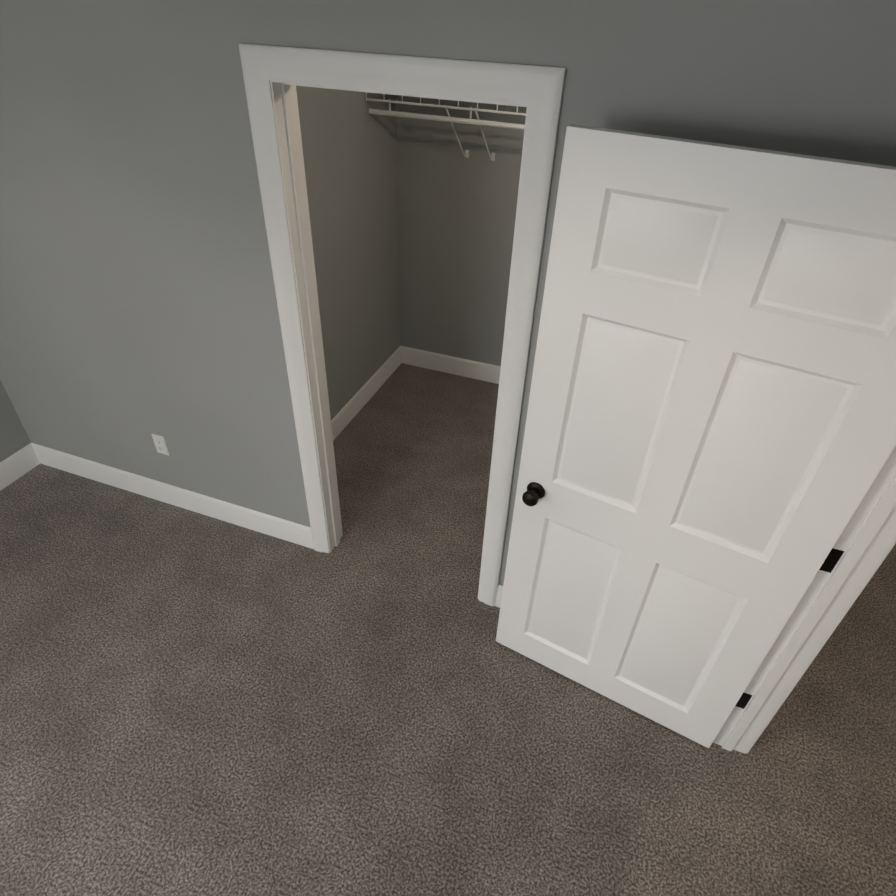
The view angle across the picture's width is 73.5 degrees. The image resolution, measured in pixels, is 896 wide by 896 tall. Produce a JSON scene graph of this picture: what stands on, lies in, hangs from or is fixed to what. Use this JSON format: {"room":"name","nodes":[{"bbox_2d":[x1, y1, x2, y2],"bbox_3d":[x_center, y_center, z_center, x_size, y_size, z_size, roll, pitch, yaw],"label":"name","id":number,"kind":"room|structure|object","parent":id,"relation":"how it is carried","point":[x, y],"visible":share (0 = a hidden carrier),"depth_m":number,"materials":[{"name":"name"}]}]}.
{"room":"empty bedroom","nodes":[
{"label":"empty bedroom","id":0,"kind":"room"},
{"bbox_2d":[0,380,30,461],"bbox_3d":[-3.224,0.476,0.931,0.120,2.440,5.121,14,39,15],"label":"wall","id":1,"kind":"structure","parent":0,"point":[14,437],"depth_m":3.27,"materials":[{"name":"grey paint"}]},
{"bbox_2d":[0,445,39,490],"bbox_3d":[-3.201,1.403,1.616,0.014,0.138,4.881,14,39,15],"label":"baseboard","id":2,"kind":"structure","parent":1,"relation":"attached to","point":[20,462],"depth_m":3.34,"materials":[{"name":"white paint"}]},
{"bbox_2d":[296,86,399,419],"bbox_3d":[-0.659,-1.165,3.200,0.120,2.440,1.899,14,39,15],"label":"wall","id":3,"kind":"structure","parent":0,"point":[349,144],"depth_m":3.41,"materials":[{"name":"grey paint"}]},
{"bbox_2d":[331,346,401,440],"bbox_3d":[-0.660,-0.197,3.830,0.014,0.138,1.740,14,39,15],"label":"baseboard","id":4,"kind":"structure","parent":3,"relation":"attached to","point":[353,406],"depth_m":4.04,"materials":[{"name":"white paint"}]},
{"bbox_2d":[0,363,895,895],"bbox_3d":[0.140,1.293,2.138,6.210,0.100,10.320,14,39,15],"label":"floor","id":5,"kind":"structure","parent":0,"point":[192,703],"depth_m":2.31,"materials":[{"name":"carpet"}]},
{"bbox_2d":[0,0,895,585],"bbox_3d":[-0.563,-0.484,2.323,3.963,2.440,0.120,14,39,15],"label":"wall","id":6,"kind":"structure","parent":0,"point":[138,304],"depth_m":2.02,"materials":[{"name":"grey paint"}]},
{"bbox_2d":[152,434,168,454],"bbox_3d":[-1.434,-0.015,2.988,0.072,0.116,0.009,14,39,15],"label":"electrical outlet","id":7,"kind":"object","parent":6,"relation":"attached to","point":[160,444],"visible":1,"depth_m":2.98,"materials":[{"name":"white plastic"}]},
{"bbox_2d":[28,443,313,548],"bbox_3d":[-1.508,0.244,3.212,1.780,0.138,0.014,14,39,15],"label":"baseboard","id":8,"kind":"structure","parent":6,"relation":"attached to","point":[299,534],"depth_m":3.19,"materials":[{"name":"white paint"}]},
{"bbox_2d":[270,80,527,595],"bbox_3d":[-0.169,-0.231,2.337,0.811,2.048,0.128,14,39,15],"label":"door frame","id":9,"kind":"structure","parent":6,"relation":"attached to","point":[285,104],"depth_m":2.16,"materials":[{"name":"white paint"}]},
{"bbox_2d":[238,43,565,605],"bbox_3d":[-0.192,-0.219,2.261,0.955,2.120,0.019,14,39,15],"label":"trim","id":10,"kind":"structure","parent":6,"relation":"attached to","point":[538,90],"depth_m":1.80,"materials":[{"name":"white paint"}]},
{"bbox_2d":[495,585,502,607],"bbox_3d":[0.673,0.789,2.626,0.958,0.138,0.014,14,39,15],"label":"baseboard","id":11,"kind":"structure","parent":6,"relation":"attached to","point":[500,588],"depth_m":2.73,"materials":[{"name":"white paint"}]},
{"bbox_2d":[396,95,526,365],"bbox_3d":[0.713,-1.401,3.581,2.393,2.440,0.120,14,39,15],"label":"wall","id":12,"kind":"structure","parent":0,"point":[457,208],"depth_m":3.80,"materials":[{"name":"grey paint"}]},
{"bbox_2d":[366,92,525,160],"bbox_3d":[0.690,-1.584,3.100,2.251,0.365,0.410,14,39,15],"label":"wire closet shelf","id":13,"kind":"object","parent":12,"relation":"attached to","point":[452,120],"visible":0.12,"depth_m":3.09,"materials":[{"name":"white metal"}]},
{"bbox_2d":[402,346,500,383],"bbox_3d":[0.704,-0.439,4.219,2.267,0.138,0.014,14,39,15],"label":"baseboard","id":14,"kind":"structure","parent":12,"relation":"attached to","point":[410,356],"depth_m":4.40,"materials":[{"name":"white paint"}]},
{"bbox_3d":[0.709,0.842,0.674,0.120,2.440,7.020,14,39,15],"label":"wall","id":15,"kind":"structure","parent":0,"visible":0},
{"bbox_2d":[496,124,895,747],"bbox_3d":[0.657,0.174,1.868,0.909,2.012,0.247,14,39,15],"label":"door","id":16,"kind":"structure","parent":15,"relation":"in","point":[709,442],"depth_m":1.58,"materials":[{"name":"white paint"}]},
{"bbox_2d":[713,446,895,753],"bbox_3d":[0.957,0.573,1.298,0.146,2.120,1.108,14,39,15],"label":"door frame","id":17,"kind":"structure","parent":15,"relation":"attached to","point":[866,540],"depth_m":1.77,"materials":[{"name":"white paint"}]}
]}

